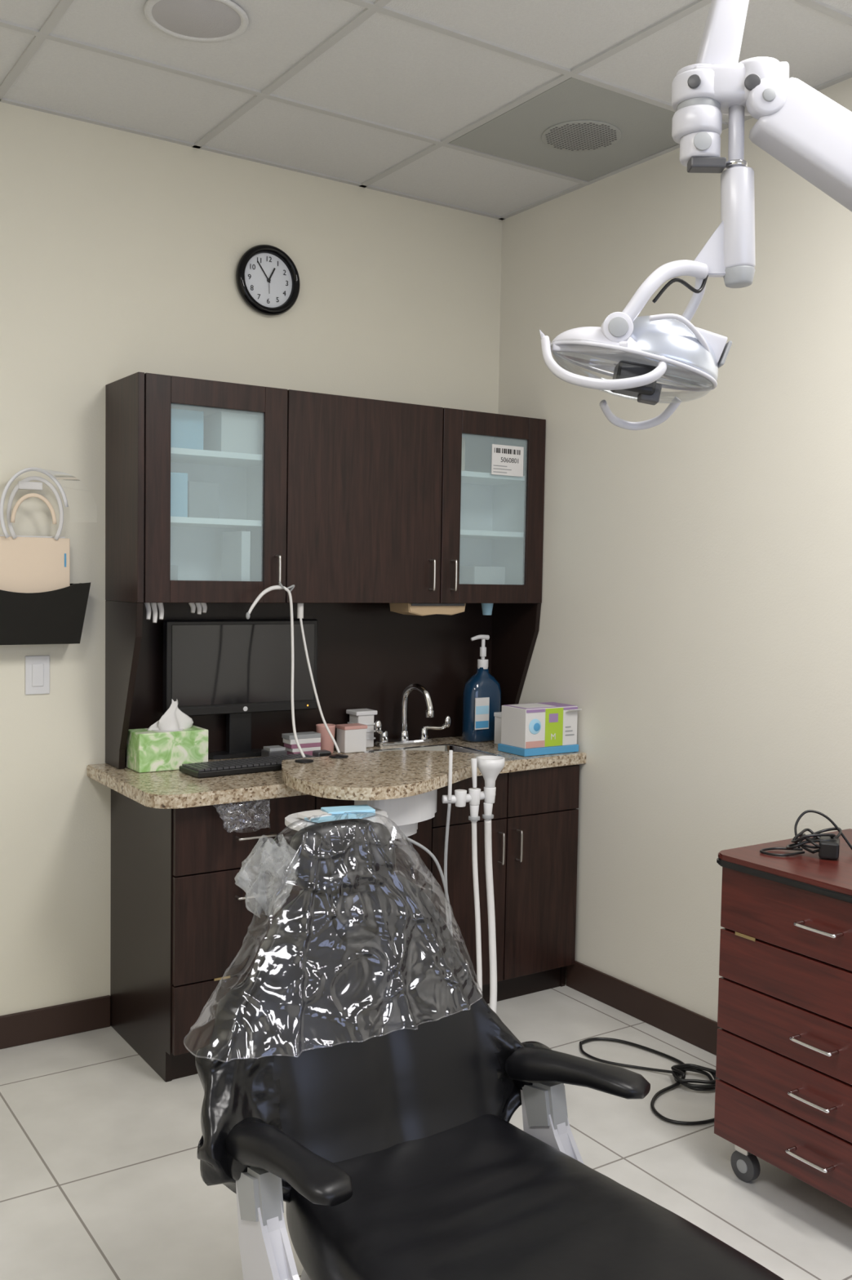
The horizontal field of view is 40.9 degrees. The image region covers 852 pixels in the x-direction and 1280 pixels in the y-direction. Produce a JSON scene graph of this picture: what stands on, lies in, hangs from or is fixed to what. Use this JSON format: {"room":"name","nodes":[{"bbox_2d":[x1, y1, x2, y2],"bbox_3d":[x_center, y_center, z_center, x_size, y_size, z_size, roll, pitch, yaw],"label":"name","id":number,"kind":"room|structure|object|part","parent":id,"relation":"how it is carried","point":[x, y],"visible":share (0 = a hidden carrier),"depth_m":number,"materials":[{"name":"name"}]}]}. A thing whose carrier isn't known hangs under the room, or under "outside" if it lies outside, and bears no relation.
{"room":"dental clinic","nodes":[
{"label":"dental clinic","id":0,"kind":"room"},
{"bbox_2d":[0,102,502,1015],"bbox_3d":[-1.284,-0.166,3.408,3.853,2.790,0.100,-1,4,-34],"label":"wall","id":1,"kind":"structure","parent":0,"point":[121,251],"depth_m":3.54,"materials":[{"name":"paint"}]},
{"bbox_2d":[25,655,49,694],"bbox_3d":[-1.168,0.105,3.437,0.072,0.116,0.009,-1,4,-34],"label":"light switch","id":2,"kind":"object","parent":1,"relation":"attached to","point":[37,667],"visible":1,"depth_m":3.43,"materials":[{"name":"white plastic"}]},
{"bbox_2d":[0,582,91,644],"bbox_3d":[-1.187,-0.080,3.360,0.378,0.183,0.094,-1,4,-34],"label":"pocket","id":3,"kind":"object","parent":1,"relation":"attached to","point":[57,616],"visible":0.98,"depth_m":3.35,"materials":[{"name":"black plastic"}]},
{"bbox_2d":[0,534,70,592],"bbox_3d":[-1.195,-0.154,3.352,0.295,0.305,0.024,-1,4,-34],"label":"manila folder","id":4,"kind":"object","parent":3,"relation":"in","point":[28,563],"visible":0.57,"depth_m":3.36,"materials":[{"name":"beige paper"}]},
{"bbox_2d":[0,467,68,540],"bbox_3d":[-1.106,-0.398,3.347,0.268,0.210,0.065,-1,4,-34],"label":"face shield","id":5,"kind":"object","parent":4,"relation":"on","point":[24,484],"visible":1,"depth_m":3.33,"materials":[{"name":"white plastic"}]},
{"bbox_2d":[0,995,111,1048],"bbox_3d":[-1.897,1.192,3.021,2.158,0.100,0.012,-1,4,-34],"label":"baseboard","id":6,"kind":"structure","parent":1,"relation":"attached to","point":[22,1028],"depth_m":3.52,"materials":[{"name":"brown wood"}]},
{"bbox_2d":[235,244,300,315],"bbox_3d":[-0.519,-1.186,3.768,0.228,0.228,0.035,-1,4,-34],"label":"wall clock","id":7,"kind":"object","parent":1,"relation":"attached to","point":[268,279],"visible":1,"depth_m":3.77,"materials":[{"name":"black plastic"}]},
{"bbox_2d":[105,372,546,768],"bbox_3d":[-0.276,-0.203,3.824,1.509,1.168,0.323,-1,4,-34],"label":"upper cabinet","id":8,"kind":"object","parent":1,"relation":"attached to","point":[363,506],"visible":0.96,"depth_m":3.73,"materials":[{"name":"brown wood"}]},
{"bbox_2d":[143,602,207,622],"bbox_3d":[-0.752,-0.084,3.439,0.197,0.065,0.025,-1,4,-34],"label":"gloves","id":9,"kind":"object","parent":8,"relation":"hanging from","point":[199,605],"visible":0.91,"depth_m":3.40,"materials":[{"name":"white rubber"}]},
{"bbox_2d":[170,447,262,467],"bbox_3d":[-0.705,-0.567,3.539,0.444,0.018,0.256,-1,4,-34],"label":"shelf","id":10,"kind":"object","parent":8,"relation":"attached to","point":[180,457],"depth_m":3.51,"materials":[{"name":"white plastic"}]},
{"bbox_2d":[170,516,262,528],"bbox_3d":[-0.708,-0.365,3.550,0.444,0.018,0.256,-1,4,-34],"label":"shelf","id":11,"kind":"object","parent":8,"relation":"attached to","point":[176,522],"depth_m":3.50,"materials":[{"name":"white plastic"}]},
{"bbox_3d":[-0.631,-0.145,3.448,0.301,0.066,0.020,-1,4,-34],"label":"door rail","id":12,"kind":"part","parent":8,"relation":"part of","materials":[{"name":"brown wood"}]},
{"bbox_3d":[-0.621,-0.732,3.415,0.301,0.078,0.020,-1,4,-34],"label":"door rail","id":13,"kind":"part","parent":8,"relation":"part of","materials":[{"name":"brown wood"}]},
{"bbox_3d":[-0.456,-0.209,3.529,0.008,0.109,0.033,-1,4,-34],"label":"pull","id":14,"kind":"part","parent":8,"relation":"part of","materials":[{"name":"silver metal"}]},
{"bbox_3d":[-0.367,0.118,3.970,1.471,0.507,0.015,-1,4,-34],"label":"panel","id":15,"kind":"part","parent":8,"relation":"part of","materials":[{"name":"brown laminate"}]},
{"bbox_2d":[170,408,505,584],"bbox_3d":[-0.285,-0.430,3.811,1.390,0.554,0.190,-1,4,-34],"label":"boxes","id":16,"kind":"object","parent":8,"relation":"on","point":[221,431],"visible":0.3,"depth_m":3.52,"materials":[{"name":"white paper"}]},
{"bbox_3d":[-0.194,-0.451,3.720,0.579,0.660,0.020,-1,4,-34],"label":"door","id":17,"kind":"part","parent":8,"relation":"part of","materials":[{"name":"brown wood"}]},
{"bbox_2d":[389,603,466,615],"bbox_3d":[0.007,-0.108,3.967,0.240,0.043,0.131,-1,4,-34],"label":"paper towels","id":18,"kind":"object","parent":8,"relation":"attached to","point":[414,609],"visible":0.94,"depth_m":3.91,"materials":[{"name":"beige paper"}]},
{"bbox_3d":[0.022,-0.219,3.848,0.008,0.109,0.033,-1,4,-34],"label":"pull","id":19,"kind":"part","parent":8,"relation":"part of","materials":[{"name":"silver metal"}]},
{"bbox_3d":[0.096,-0.220,3.898,0.008,0.109,0.033,-1,4,-34],"label":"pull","id":20,"kind":"part","parent":8,"relation":"part of","materials":[{"name":"silver metal"}]},
{"bbox_2d":[481,603,493,615],"bbox_3d":[0.220,-0.112,4.116,0.044,0.044,0.044,-1,4,-34],"label":"cup","id":21,"kind":"object","parent":8,"relation":"attached to","point":[486,608],"visible":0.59,"depth_m":4.10,"materials":[{"name":"blue plastic"}]},
{"bbox_2d":[460,529,524,538],"bbox_3d":[0.150,-0.382,4.123,0.414,0.018,0.256,-1,4,-34],"label":"shelf","id":22,"kind":"object","parent":8,"relation":"attached to","point":[464,534],"depth_m":4.07,"materials":[{"name":"white plastic"}]},
{"bbox_3d":[0.230,-0.163,4.023,0.292,0.066,0.020,-1,4,-34],"label":"door rail","id":23,"kind":"part","parent":8,"relation":"part of","materials":[{"name":"brown wood"}]},
{"bbox_2d":[461,471,524,485],"bbox_3d":[0.154,-0.584,4.112,0.414,0.018,0.256,-1,4,-34],"label":"shelf","id":24,"kind":"object","parent":8,"relation":"attached to","point":[468,477],"depth_m":4.08,"materials":[{"name":"white plastic"}]},
{"bbox_3d":[0.240,-0.750,3.990,0.292,0.078,0.020,-1,4,-34],"label":"door rail","id":25,"kind":"part","parent":8,"relation":"part of","materials":[{"name":"brown wood"}]},
{"bbox_2d":[491,444,524,476],"bbox_3d":[0.288,-0.632,4.027,0.140,0.105,0.002,-1,4,-34],"label":"label","id":26,"kind":"object","parent":8,"relation":"attached to","point":[508,460],"visible":1,"depth_m":4.03,"materials":[{"name":"white paper"}]},
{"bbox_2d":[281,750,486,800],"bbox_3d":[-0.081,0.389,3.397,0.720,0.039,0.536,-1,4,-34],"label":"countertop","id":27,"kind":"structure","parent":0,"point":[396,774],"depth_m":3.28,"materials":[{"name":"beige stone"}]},
{"bbox_2d":[0,0,851,216],"bbox_3d":[0.101,-1.473,1.294,3.853,0.100,5.000,-1,4,-34],"label":"ceiling","id":28,"kind":"structure","parent":0,"point":[388,70],"depth_m":3.04,"materials":[{"name":"tile"}]},
{"bbox_2d":[143,0,248,42],"bbox_3d":[-0.555,-1.510,2.769,0.250,0.012,0.250,-1,4,-34],"label":"ceiling speaker","id":29,"kind":"object","parent":28,"relation":"in","point":[192,20],"depth_m":2.78},
{"bbox_2d":[0,0,851,220],"bbox_3d":[0.100,-1.419,1.297,3.653,0.006,4.800,-1,4,-34],"label":"ceiling grid","id":30,"kind":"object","parent":28,"relation":"attached to","point":[378,6],"depth_m":3.12,"materials":[{"name":"white metal"}]},
{"bbox_2d":[448,77,678,181],"bbox_3d":[0.470,-1.532,3.471,0.574,0.010,0.578,-1,4,-34],"label":"tile","id":31,"kind":"object","parent":28,"relation":"attached to","point":[575,128],"depth_m":3.44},
{"bbox_2d":[539,0,851,430],"bbox_3d":[0.553,-0.890,1.779,0.742,1.099,0.249,1,3,0],"label":"light","id":32,"kind":"object","parent":28,"relation":"hanging from","point":[810,133],"visible":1,"depth_m":1.75,"materials":[{"name":"white plastic"}]},
{"bbox_3d":[0.250,-0.447,1.747,0.130,0.027,0.014,3,4,32],"label":"bezel arm","id":33,"kind":"part","parent":32,"relation":"part of","materials":[{"name":"white plastic"}]},
{"bbox_3d":[0.262,-0.418,1.719,0.195,0.094,0.065,2,3,18],"label":"handle","id":34,"kind":"part","parent":32,"relation":"part of","materials":[{"name":"white plastic"}]},
{"bbox_2d":[610,360,657,397],"bbox_3d":[0.323,-0.404,1.772,0.067,0.052,0.050,1,3,0],"label":"socket","id":35,"kind":"object","parent":32,"relation":"attached to","point":[624,369],"depth_m":1.75,"materials":[{"name":"black plastic"}]},
{"bbox_3d":[0.347,-0.375,1.885,0.141,0.054,0.048,0,3,-11],"label":"handle","id":36,"kind":"part","parent":32,"relation":"part of","materials":[{"name":"white plastic"}]},
{"bbox_2d":[687,74,701,88],"bbox_3d":[0.408,-0.849,1.737,0.020,0.020,0.006,2,3,20],"label":"screw","id":37,"kind":"object","parent":32,"relation":"attached to","point":[694,81],"depth_m":1.74,"materials":[{"name":"grey metal"}]},
{"bbox_3d":[0.431,-0.458,1.789,0.072,0.062,0.044,1,3,0],"label":"knob arm","id":38,"kind":"part","parent":32,"relation":"part of","materials":[{"name":"white plastic"}]},
{"bbox_3d":[0.468,-0.982,1.789,0.089,0.208,0.060,1,3,0],"label":"suspension post","id":39,"kind":"part","parent":32,"relation":"part of","materials":[{"name":"white metal"}]},
{"bbox_3d":[0.466,-0.446,1.789,0.017,0.038,0.040,1,3,0],"label":"knob","id":40,"kind":"part","parent":32,"relation":"part of","materials":[{"name":"grey plastic"}]},
{"bbox_2d":[744,73,760,90],"bbox_3d":[0.494,-0.844,1.729,0.024,0.024,0.006,2,3,10],"label":"screw","id":41,"kind":"object","parent":32,"relation":"attached to","point":[752,81],"depth_m":1.73,"materials":[{"name":"grey metal"}]},
{"bbox_3d":[0.713,-0.693,1.751,0.421,0.324,0.092,1,3,5],"label":"balance arm","id":42,"kind":"part","parent":32,"relation":"part of","materials":[{"name":"white metal"}]},
{"bbox_2d":[0,983,851,1279],"bbox_3d":[0.051,1.413,1.454,3.853,0.100,5.000,-1,4,-34],"label":"floor","id":43,"kind":"structure","parent":0,"point":[100,1177],"depth_m":2.80,"materials":[{"name":"tile"}]},
{"bbox_2d":[110,764,579,1082],"bbox_3d":[-0.223,0.828,3.781,1.479,0.800,0.567,-1,4,-34],"label":"base cabinet","id":44,"kind":"object","parent":43,"relation":"on","point":[184,934],"visible":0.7,"depth_m":3.44,"materials":[{"name":"brown laminate"}]},
{"bbox_3d":[-0.524,1.058,3.305,0.434,0.193,0.020,-1,4,-34],"label":"drawer","id":45,"kind":"part","parent":44,"relation":"part of","materials":[{"name":"brown wood"}]},
{"bbox_3d":[-0.520,0.805,3.291,0.434,0.305,0.020,-1,4,-34],"label":"drawer","id":46,"kind":"part","parent":44,"relation":"part of","materials":[{"name":"brown wood"}]},
{"bbox_3d":[-0.515,0.551,3.277,0.434,0.196,0.020,-1,4,-34],"label":"drawer","id":47,"kind":"part","parent":44,"relation":"part of","materials":[{"name":"brown wood"}]},
{"bbox_3d":[-0.488,0.731,3.276,0.121,0.008,0.033,-1,4,-34],"label":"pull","id":48,"kind":"part","parent":44,"relation":"part of","materials":[{"name":"silver metal"}]},
{"bbox_3d":[-0.485,0.561,3.266,0.121,0.008,0.033,-1,4,-34],"label":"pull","id":49,"kind":"part","parent":44,"relation":"part of","materials":[{"name":"silver metal"}]},
{"bbox_2d":[87,735,586,808],"bbox_3d":[-0.235,0.409,3.731,1.567,0.038,0.589,-1,4,-34],"label":"granite countertop","id":50,"kind":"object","parent":44,"relation":"on","point":[174,788],"visible":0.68,"depth_m":3.30,"materials":[{"name":"beige stone"}]},
{"bbox_2d":[126,699,208,773],"bbox_3d":[-0.792,0.286,3.505,0.220,0.211,0.115,-1,4,-34],"label":"tissue box","id":51,"kind":"object","parent":50,"relation":"on","point":[173,741],"visible":0.97,"depth_m":3.47,"materials":[{"name":"green cardboard"}]},
{"bbox_2d":[163,618,318,759],"bbox_3d":[-0.607,0.156,3.747,0.535,0.449,0.084,-1,4,-34],"label":"computer monitor","id":52,"kind":"object","parent":50,"relation":"on","point":[235,668],"visible":0.8,"depth_m":3.71,"materials":[{"name":"black plastic"}]},
{"bbox_2d":[213,800,271,832],"bbox_3d":[-0.514,0.495,3.199,0.175,0.085,0.053,-1,4,-34],"label":"plastic bag","id":53,"kind":"object","parent":50,"relation":"hanging from","point":[226,812],"visible":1,"depth_m":3.20,"materials":[{"name":"clear plastic"}]},
{"bbox_2d":[179,753,315,777],"bbox_3d":[-0.530,0.383,3.509,0.430,0.024,0.135,-1,4,-37],"label":"keyboard","id":54,"kind":"object","parent":50,"relation":"on","point":[233,766],"visible":0.81,"depth_m":3.44,"materials":[{"name":"black plastic"}]},
{"bbox_2d":[261,745,287,756],"bbox_3d":[-0.492,0.366,3.708,0.065,0.039,0.060,-1,4,-34],"label":"box","id":55,"kind":"object","parent":50,"relation":"on","point":[274,750],"visible":0.75,"depth_m":3.69,"materials":[{"name":"grey plastic"}]},
{"bbox_2d":[245,582,340,758],"bbox_3d":[-0.414,0.087,3.496,0.191,0.530,0.255,4,4,41],"label":"hose","id":56,"kind":"object","parent":50,"relation":"on","point":[300,606],"visible":0.98,"depth_m":3.50,"materials":[{"name":"grey plastic"}]},
{"bbox_3d":[-0.398,0.095,3.476,0.124,0.518,0.044,3,4,37],"label":"cord","id":57,"kind":"part","parent":56,"relation":"part of","materials":[{"name":"white plastic"}]},
{"bbox_3d":[-0.338,0.119,3.581,0.185,0.459,0.024,4,4,39],"label":"cord","id":58,"kind":"part","parent":56,"relation":"part of","materials":[{"name":"white plastic"}]},
{"bbox_2d":[281,731,320,755],"bbox_3d":[-0.411,0.346,3.764,0.116,0.076,0.055,-1,4,-34],"label":"boxes","id":59,"kind":"object","parent":50,"relation":"on","point":[309,741],"visible":0.81,"depth_m":3.74,"materials":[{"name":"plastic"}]},
{"bbox_2d":[312,749,331,756],"bbox_3d":[-0.337,0.374,3.705,0.050,0.029,0.048,-1,4,-34],"label":"speaker","id":60,"kind":"object","parent":50,"relation":"on","point":[323,753],"visible":0.53,"depth_m":3.69},
{"bbox_2d":[320,752,331,756],"bbox_3d":[-0.325,0.374,3.686,0.040,0.020,0.003,-1,4,-34],"label":"grille","id":61,"kind":"object","parent":60,"relation":"attached to","point":[322,754],"depth_m":3.68,"materials":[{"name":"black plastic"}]},
{"bbox_2d":[315,723,335,753],"bbox_3d":[-0.337,0.333,3.839,0.066,0.096,0.066,-1,4,-34],"label":"cup","id":62,"kind":"object","parent":50,"relation":"on","point":[326,742],"visible":0.61,"depth_m":3.81,"materials":[{"name":"plastic"}]},
{"bbox_2d":[336,723,367,753],"bbox_3d":[-0.254,0.334,3.889,0.089,0.091,0.064,-1,4,-34],"label":"box","id":63,"kind":"object","parent":50,"relation":"on","point":[351,737],"visible":0.99,"depth_m":3.87,"materials":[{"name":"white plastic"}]},
{"bbox_3d":[-0.253,0.294,3.887,0.089,0.012,0.064,-1,4,-34],"label":"lid","id":64,"kind":"part","parent":63,"relation":"part of","materials":[{"name":"pink plastic"}]},
{"bbox_2d":[346,708,377,747],"bbox_3d":[-0.226,0.309,4.000,0.085,0.129,0.075,-1,4,-34],"label":"lidded canister","id":65,"kind":"object","parent":50,"relation":"on","point":[362,716],"visible":0.51,"depth_m":3.98,"materials":[{"name":"white plastic"}]},
{"bbox_2d":[373,683,451,747],"bbox_3d":[-0.050,0.264,4.028,0.318,0.223,0.166,-1,4,-34],"label":"gooseneck faucet","id":66,"kind":"object","parent":50,"relation":"on","point":[404,740],"visible":1,"depth_m":4.05,"materials":[{"name":"silver metal"}]},
{"bbox_3d":[-0.155,0.313,3.980,0.020,0.033,0.092,2,3,11],"label":"wing handle","id":67,"kind":"part","parent":66,"relation":"part of","materials":[{"name":"silver metal"}]},
{"bbox_3d":[-0.079,0.364,4.074,0.228,0.018,0.067,-1,4,-34],"label":"plate","id":68,"kind":"part","parent":66,"relation":"part of","materials":[{"name":"silver metal"}]},
{"bbox_3d":[0.036,0.309,4.108,0.092,0.033,0.020,2,3,11],"label":"wing handle","id":69,"kind":"part","parent":66,"relation":"part of","materials":[{"name":"silver metal"}]},
{"bbox_2d":[364,743,502,756],"bbox_3d":[0.021,0.458,3.864,0.374,0.151,0.324,-1,4,-34],"label":"sink","id":70,"kind":"object","parent":50,"relation":"in","point":[446,747],"visible":0.12,"depth_m":4.01,"materials":[{"name":"silver metal"}]},
{"bbox_2d":[462,634,501,742],"bbox_3d":[0.208,0.175,4.197,0.148,0.390,0.096,-1,4,-34],"label":"soap dispenser","id":71,"kind":"object","parent":50,"relation":"on","point":[482,695],"visible":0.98,"depth_m":4.16,"materials":[{"name":"blue plastic"}]},
{"bbox_3d":[0.209,0.034,4.191,0.014,0.075,0.014,-1,4,-34],"label":"stem","id":72,"kind":"part","parent":71,"relation":"part of","materials":[{"name":"white plastic"}]},
{"bbox_2d":[493,711,502,744],"bbox_3d":[0.305,0.321,4.094,0.082,0.114,0.122,-1,4,-34],"label":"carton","id":73,"kind":"object","parent":50,"relation":"on","point":[497,715],"visible":0.12,"depth_m":4.11,"materials":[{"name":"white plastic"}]},
{"bbox_3d":[0.301,0.270,4.106,0.074,0.015,0.094,-1,4,-34],"label":"lid","id":74,"kind":"part","parent":73,"relation":"part of","materials":[{"name":"white plastic"}]},
{"bbox_2d":[497,702,582,756],"bbox_3d":[0.396,0.306,3.955,0.240,0.161,0.169,-1,4,-34],"label":"glove box","id":75,"kind":"object","parent":50,"relation":"on","point":[533,729],"visible":1,"depth_m":3.90,"materials":[{"name":"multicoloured cardboard"}]},
{"bbox_2d":[507,702,555,708],"bbox_3d":[0.365,0.226,3.937,0.130,0.001,0.105,-1,4,-34],"label":"print","id":76,"kind":"object","parent":75,"relation":"on","point":[533,705],"depth_m":3.92},
{"bbox_2d":[528,719,541,733],"bbox_3d":[0.368,0.292,3.861,0.052,0.052,0.002,-1,4,-34],"label":"print","id":77,"kind":"object","parent":75,"relation":"on","point":[535,725],"depth_m":3.86,"materials":[{"name":"blue paper"}]},
{"bbox_3d":[0.371,0.239,3.860,0.081,0.010,0.002,-1,4,-34],"label":"purple panel","id":78,"kind":"part","parent":75,"relation":"part of","materials":[{"name":"purple cardboard"}]},
{"bbox_3d":[0.438,0.298,3.909,0.078,0.130,0.002,-1,4,-34],"label":"lime panel","id":79,"kind":"part","parent":75,"relation":"part of","materials":[{"name":"green cardboard"}]},
{"bbox_2d":[564,726,574,735],"bbox_3d":[0.497,0.314,3.949,0.040,0.032,0.002,-1,4,-34],"label":"print","id":80,"kind":"object","parent":75,"relation":"attached to","point":[569,731],"depth_m":3.95,"materials":[{"name":"grey paper"}]},
{"bbox_3d":[0.499,0.236,3.946,0.063,0.008,0.002,-1,4,-34],"label":"purple panel","id":81,"kind":"part","parent":75,"relation":"part of","materials":[{"name":"purple cardboard"}]},
{"bbox_3d":[-0.163,0.797,3.529,0.416,0.702,0.020,-1,4,-34],"label":"door","id":82,"kind":"part","parent":44,"relation":"part of","materials":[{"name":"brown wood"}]},
{"bbox_3d":[0.135,0.868,3.733,0.296,0.547,0.020,-1,4,-34],"label":"door","id":83,"kind":"part","parent":44,"relation":"part of","materials":[{"name":"brown wood"}]},
{"bbox_3d":[0.248,0.686,3.765,0.008,0.109,0.033,-1,4,-34],"label":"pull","id":84,"kind":"part","parent":44,"relation":"part of","materials":[{"name":"silver metal"}]},
{"bbox_3d":[0.311,0.685,3.807,0.008,0.109,0.033,-1,4,-34],"label":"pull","id":85,"kind":"part","parent":44,"relation":"part of","materials":[{"name":"silver metal"}]},
{"bbox_3d":[0.391,0.863,3.904,0.311,0.547,0.020,-1,4,-34],"label":"door","id":86,"kind":"part","parent":44,"relation":"part of","materials":[{"name":"brown wood"}]},
{"bbox_2d":[284,750,504,1013],"bbox_3d":[-0.103,0.788,3.222,0.726,0.945,0.409,-1,4,-34],"label":"dental suction unit","id":87,"kind":"object","parent":43,"relation":"on","point":[401,816],"visible":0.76,"depth_m":3.28,"materials":[{"name":"white plastic"}]},
{"bbox_2d":[284,804,387,831],"bbox_3d":[-0.196,0.487,3.061,0.400,0.087,0.278,-1,4,-34],"label":"tray","id":88,"kind":"object","parent":87,"relation":"on","point":[297,821],"depth_m":2.98,"materials":[{"name":"blue plastic"}]},
{"bbox_2d":[454,789,466,807],"bbox_3d":[0.100,0.457,3.296,0.036,0.046,0.036,-1,4,-34],"label":"holder","id":89,"kind":"object","parent":87,"relation":"attached to","point":[460,795],"depth_m":3.28,"materials":[{"name":"white plastic"}]},
{"bbox_2d":[468,787,480,805],"bbox_3d":[0.141,0.456,3.324,0.036,0.046,0.036,-1,4,-34],"label":"holder","id":90,"kind":"object","parent":87,"relation":"attached to","point":[474,793],"depth_m":3.31,"materials":[{"name":"white plastic"}]},
{"bbox_2d":[484,786,496,803],"bbox_3d":[0.187,0.455,3.355,0.036,0.046,0.036,-1,4,-34],"label":"holder","id":91,"kind":"object","parent":87,"relation":"attached to","point":[489,792],"depth_m":3.34,"materials":[{"name":"white plastic"}]},
{"bbox_2d":[195,818,784,1279],"bbox_3d":[0.255,0.872,1.584,0.748,0.972,1.650,-1,4,-34],"label":"dental chair","id":92,"kind":"object","parent":43,"relation":"on","point":[360,1078],"visible":1,"depth_m":1.98,"materials":[{"name":"black leather"}]},
{"bbox_2d":[234,834,298,918],"bbox_3d":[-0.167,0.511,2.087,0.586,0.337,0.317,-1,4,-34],"label":"plastic bag","id":93,"kind":"object","parent":92,"relation":"on","point":[242,878],"visible":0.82,"depth_m":2.10,"materials":[{"name":"clear plastic"}]},
{"bbox_3d":[-0.111,0.719,2.098,0.723,0.523,0.277,-1,4,-34],"label":"backrest","id":94,"kind":"part","parent":92,"relation":"part of","materials":[{"name":"black leather"}]},
{"bbox_2d":[285,1114,784,1279],"bbox_3d":[0.315,1.012,1.504,0.544,0.190,1.435,-1,4,-34],"label":"seat cushion","id":95,"kind":"object","parent":92,"relation":"on","point":[435,1197],"depth_m":1.81,"materials":[{"name":"black leather"}]},
{"bbox_2d":[579,1037,718,1125],"bbox_3d":[0.678,1.248,3.317,0.282,0.040,0.588,0,3,-20],"label":"cable","id":96,"kind":"object","parent":43,"relation":"on","point":[677,1070],"visible":0.98,"depth_m":3.29,"materials":[{"name":"black plastic"}]},
{"bbox_2d":[714,828,851,1208],"bbox_3d":[1.057,0.916,2.657,0.544,0.792,0.599,-1,4,-34],"label":"cart","id":97,"kind":"object","parent":43,"relation":"on","point":[784,1086],"visible":1,"depth_m":2.59,"materials":[{"name":"brown wood"}]},
{"bbox_3d":[0.862,1.146,2.542,0.018,0.135,0.561,-1,4,-34],"label":"drawer","id":98,"kind":"part","parent":97,"relation":"part of","materials":[{"name":"brown wood"}]},
{"bbox_3d":[0.864,1.013,2.535,0.018,0.120,0.561,-1,4,-34],"label":"drawer","id":99,"kind":"part","parent":97,"relation":"part of","materials":[{"name":"brown wood"}]},
{"bbox_3d":[0.867,0.888,2.528,0.018,0.120,0.561,-1,4,-34],"label":"drawer","id":100,"kind":"part","parent":97,"relation":"part of","materials":[{"name":"brown wood"}]},
{"bbox_3d":[0.869,0.766,2.521,0.018,0.115,0.561,-1,4,-34],"label":"drawer","id":101,"kind":"part","parent":97,"relation":"part of","materials":[{"name":"brown wood"}]},
{"bbox_3d":[0.871,0.630,2.513,0.018,0.148,0.561,-1,4,-34],"label":"drawer","id":102,"kind":"part","parent":97,"relation":"part of","materials":[{"name":"brown wood"}]},
{"bbox_2d":[760,809,851,859],"bbox_3d":[0.939,0.464,2.732,0.271,0.096,0.137,0,3,-10],"label":"cable","id":103,"kind":"object","parent":97,"relation":"on","point":[828,846],"visible":1,"depth_m":2.71,"materials":[{"name":"black plastic"}]},
{"bbox_3d":[0.934,0.480,2.740,0.153,0.055,0.109,-1,4,-34],"label":"cord","id":104,"kind":"part","parent":103,"relation":"part of","materials":[{"name":"black plastic"}]},
{"bbox_3d":[0.845,1.146,2.522,0.033,0.009,0.112,-1,4,-34],"label":"handle","id":105,"kind":"part","parent":97,"relation":"part of","materials":[{"name":"silver metal"}]},
{"bbox_3d":[0.847,1.014,2.514,0.033,0.009,0.112,-1,4,-34],"label":"handle","id":106,"kind":"part","parent":97,"relation":"part of","materials":[{"name":"silver metal"}]},
{"bbox_3d":[0.850,0.889,2.507,0.033,0.009,0.112,-1,4,-34],"label":"handle","id":107,"kind":"part","parent":97,"relation":"part of","materials":[{"name":"silver metal"}]},
{"bbox_3d":[0.854,0.631,2.493,0.033,0.009,0.112,-1,4,-34],"label":"handle","id":108,"kind":"part","parent":97,"relation":"part of","materials":[{"name":"silver metal"}]},
{"bbox_2d":[637,382,662,404],"bbox_3d":[0.347,-0.383,1.773,0.034,0.034,0.030,1,3,0],"label":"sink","id":109,"kind":"object","parent":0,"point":[650,393],"depth_m":1.76,"materials":[{"name":"black plastic"}]},
{"bbox_2d":[497,77,851,1022],"bbox_3d":[1.664,-0.059,2.374,0.100,2.790,4.900,-1,4,-34],"label":"wall","id":110,"kind":"structure","parent":0,"point":[696,610],"depth_m":3.55,"materials":[{"name":"paint"}]},
{"bbox_2d":[566,960,719,1055],"bbox_3d":[1.700,1.296,2.260,0.012,0.100,4.320,-1,4,-34],"label":"baseboard","id":111,"kind":"structure","parent":110,"relation":"attached to","point":[695,1028],"depth_m":3.72,"materials":[{"name":"brown wood"}]}
]}

